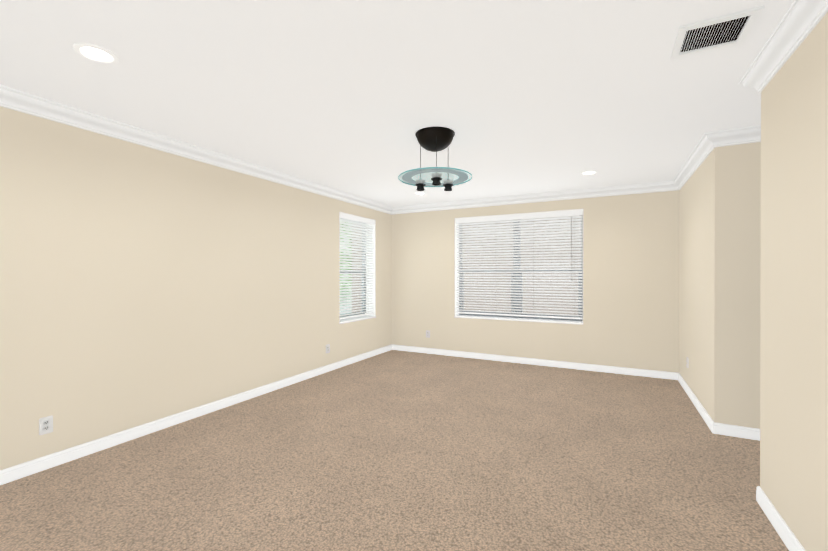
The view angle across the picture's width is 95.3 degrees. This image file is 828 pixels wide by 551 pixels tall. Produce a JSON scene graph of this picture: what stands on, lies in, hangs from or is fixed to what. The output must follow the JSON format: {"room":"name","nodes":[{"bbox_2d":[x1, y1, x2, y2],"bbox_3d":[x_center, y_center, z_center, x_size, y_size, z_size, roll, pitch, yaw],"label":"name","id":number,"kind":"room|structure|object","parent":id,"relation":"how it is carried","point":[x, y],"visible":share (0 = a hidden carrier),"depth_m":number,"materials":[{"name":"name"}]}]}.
{"room":"empty living room","nodes":[
{"label":"empty living room","id":0,"kind":"room"},
{"bbox_2d":[0,106,391,469],"bbox_3d":[-2.298,0.072,3.567,0.250,2.600,8.230,0,0,27],"label":"wall","id":1,"kind":"structure","parent":0,"point":[140,285],"depth_m":3.26,"materials":[{"name":"paint"}]},
{"bbox_2d":[39,416,52,434],"bbox_3d":[-2.612,1.064,2.679,0.009,0.116,0.072,0,0,27],"label":"electrical outlet","id":2,"kind":"object","parent":1,"relation":"attached to","point":[45,425],"visible":1,"depth_m":2.67,"materials":[{"name":"white plastic"}]},
{"bbox_2d":[0,345,391,484],"bbox_3d":[-2.181,1.326,3.509,0.014,0.092,7.730,0,0,27],"label":"baseboard","id":3,"kind":"structure","parent":1,"relation":"attached to","point":[28,468],"depth_m":3.29,"materials":[{"name":"white wood"}]},
{"bbox_2d":[0,85,391,213],"bbox_3d":[-2.150,-1.172,3.487,0.084,0.112,7.730,0,0,27],"label":"crown molding","id":4,"kind":"structure","parent":1,"relation":"attached to","point":[10,98],"depth_m":3.26,"materials":[{"name":"white wood"}]},
{"bbox_2d":[326,344,329,352],"bbox_3d":[-1.225,1.042,5.362,0.009,0.116,0.072,0,0,27],"label":"electrical outlet","id":5,"kind":"object","parent":1,"relation":"attached to","point":[328,348],"visible":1,"depth_m":5.36,"materials":[{"name":"white plastic"}]},
{"bbox_2d":[340,212,374,319],"bbox_3d":[-0.992,-0.115,6.088,0.243,1.660,0.970,0,0,27],"label":"window","id":6,"kind":"structure","parent":1,"relation":"in","point":[353,280],"depth_m":6.48,"materials":[{"name":"white"}]},
{"bbox_2d":[340,213,374,318],"bbox_3d":[-0.918,-0.142,6.050,0.069,1.600,0.954,0,0,27],"label":"window blind","id":7,"kind":"object","parent":6,"relation":"attached to","point":[352,218],"visible":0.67,"depth_m":6.03,"materials":[{"name":"white plastic"}]},
{"bbox_2d":[340,315,375,323],"bbox_3d":[-0.969,0.705,6.078,0.206,0.024,0.970,0,0,27],"label":"sill","id":8,"kind":"structure","parent":1,"relation":"attached to","point":[347,320],"depth_m":6.08,"materials":[{"name":"white wood"}]},
{"bbox_2d":[0,350,788,550],"bbox_3d":[0.509,1.426,2.119,6.570,0.100,8.230,0,0,27],"label":"floor","id":9,"kind":"structure","parent":0,"point":[394,450],"depth_m":2.60,"materials":[{"name":"carpet"}]},
{"bbox_2d":[0,0,794,206],"bbox_3d":[0.509,-1.274,2.111,6.570,0.100,8.230,0,0,27],"label":"ceiling","id":10,"kind":"structure","parent":0,"point":[517,97],"depth_m":2.38,"materials":[{"name":"white paint"}]},
{"bbox_2d":[73,43,118,63],"bbox_3d":[-1.752,-1.243,2.082,0.196,0.052,0.196,0,0,27],"label":"recessed light","id":11,"kind":"object","parent":10,"relation":"in","point":[95,53],"visible":0.88,"depth_m":2.11,"materials":[{"name":"white glass"}]},
{"bbox_2d":[413,192,426,194],"bbox_3d":[0.090,-1.253,5.666,0.196,0.052,0.196,0,0,27],"label":"recessed light","id":12,"kind":"object","parent":10,"relation":"in","point":[419,193],"visible":0.81,"depth_m":5.70,"materials":[{"name":"white"}]},
{"bbox_2d":[398,126,471,190],"bbox_3d":[0.183,-0.991,3.277,0.644,0.473,0.644,0,0,27],"label":"pendant light","id":13,"kind":"object","parent":10,"relation":"hanging from","point":[436,139],"visible":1,"depth_m":3.17,"materials":[{"name":"black metal"}]},
{"bbox_2d":[580,170,597,174],"bbox_3d":[2.096,-1.250,4.516,0.196,0.052,0.196,0,0,27],"label":"recessed light","id":14,"kind":"object","parent":10,"relation":"in","point":[592,172],"visible":0.81,"depth_m":4.54,"materials":[{"name":"white"}]},
{"bbox_2d":[671,6,763,59],"bbox_3d":[1.512,-1.217,1.913,0.315,0.012,0.300,0,0,27],"label":"ceiling vent","id":15,"kind":"object","parent":10,"relation":"in","point":[721,32],"visible":0.98,"depth_m":1.90,"materials":[{"name":"white metal"}]},
{"bbox_2d":[392,190,678,372],"bbox_3d":[2.453,0.067,5.602,6.320,2.600,0.250,0,0,27],"label":"wall","id":16,"kind":"structure","parent":0,"point":[630,280],"depth_m":5.42,"materials":[{"name":"paint"}]},
{"bbox_2d":[455,315,582,323],"bbox_3d":[1.614,0.696,6.006,1.980,0.024,0.206,0,0,27],"label":"sill","id":17,"kind":"structure","parent":16,"relation":"attached to","point":[522,319],"depth_m":5.89,"materials":[{"name":"white wood"}]},
{"bbox_2d":[455,209,582,320],"bbox_3d":[1.626,-0.130,6.027,1.980,1.670,0.243,0,0,27],"label":"window","id":18,"kind":"structure","parent":16,"relation":"in","point":[525,281],"depth_m":6.09,"materials":[{"name":"white"}]},
{"bbox_2d":[455,209,582,318],"bbox_3d":[1.585,-0.162,5.948,1.964,1.600,0.081,0,0,27],"label":"window blind","id":19,"kind":"object","parent":18,"relation":"attached to","point":[527,217],"visible":0.9,"depth_m":5.90,"materials":[{"name":"white plastic"}]},
{"bbox_2d":[392,345,675,379],"bbox_3d":[1.539,1.320,5.929,4.340,0.092,0.014,0,0,27],"label":"baseboard","id":20,"kind":"structure","parent":16,"relation":"attached to","point":[570,365],"depth_m":5.69,"materials":[{"name":"white wood"}]},
{"bbox_2d":[392,181,680,213],"bbox_3d":[1.550,-1.178,5.877,4.280,0.112,0.084,0,0,27],"label":"crown molding","id":21,"kind":"structure","parent":16,"relation":"attached to","point":[665,185],"depth_m":5.67,"materials":[{"name":"white wood"}]},
{"bbox_2d":[679,142,760,428],"bbox_3d":[3.909,0.072,3.661,1.950,2.600,1.860,0,0,27],"label":"wall","id":22,"kind":"structure","parent":0,"point":[719,255],"depth_m":3.26,"materials":[{"name":"paint"}]},
{"bbox_2d":[672,131,715,189],"bbox_3d":[2.961,-1.173,4.039,0.084,0.112,1.834,0,0,27],"label":"crown molding","id":23,"kind":"structure","parent":22,"relation":"attached to","point":[707,142],"depth_m":3.78,"materials":[{"name":"white wood"}]},
{"bbox_2d":[676,373,712,431],"bbox_3d":[3.029,1.324,4.100,0.014,0.092,1.854,0,0,27],"label":"baseboard","id":24,"kind":"structure","parent":22,"relation":"attached to","point":[697,404],"depth_m":3.92,"materials":[{"name":"white wood"}]},
{"bbox_2d":[712,421,759,440],"bbox_3d":[3.372,1.328,2.887,1.690,0.092,0.014,0,0,27],"label":"baseboard","id":25,"kind":"structure","parent":22,"relation":"attached to","point":[717,428],"depth_m":3.21,"materials":[{"name":"white wood"}]},
{"bbox_2d":[712,125,760,149],"bbox_3d":[3.356,-1.170,2.849,1.690,0.112,0.084,0,0,27],"label":"crown molding","id":26,"kind":"structure","parent":22,"relation":"attached to","point":[751,134],"depth_m":3.17,"materials":[{"name":"white wood"}]},
{"bbox_2d":[760,12,827,550],"bbox_3d":[1.072,0.081,0.146,0.140,2.600,4.750,0,0,27],"label":"wall","id":27,"kind":"structure","parent":0,"point":[794,320],"depth_m":1.84,"materials":[{"name":"paint"}]},
{"bbox_2d":[756,486,804,550],"bbox_3d":[1.007,1.335,0.191,0.014,0.092,4.764,0,0,27],"label":"baseboard","id":28,"kind":"structure","parent":27,"relation":"attached to","point":[774,517],"depth_m":2.02,"materials":[{"name":"white wood"}]},
{"bbox_2d":[739,0,827,92],"bbox_3d":[0.997,-1.163,0.229,0.094,0.112,4.834,0,0,27],"label":"crown molding","id":29,"kind":"structure","parent":27,"relation":"attached to","point":[799,21],"depth_m":1.87,"materials":[{"name":"white wood"}]},
{"label":"outside","id":30,"kind":"structure","parent":0,"visible":0},
{"bbox_2d":[340,221,351,314],"bbox_3d":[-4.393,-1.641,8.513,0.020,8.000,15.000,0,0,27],"label":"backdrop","id":31,"kind":"structure","parent":30,"point":[345,275],"depth_m":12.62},
{"bbox_2d":[352,215,580,314],"bbox_3d":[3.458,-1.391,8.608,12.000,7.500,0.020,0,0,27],"label":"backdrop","id":32,"kind":"structure","parent":30,"point":[510,268],"depth_m":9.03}
]}

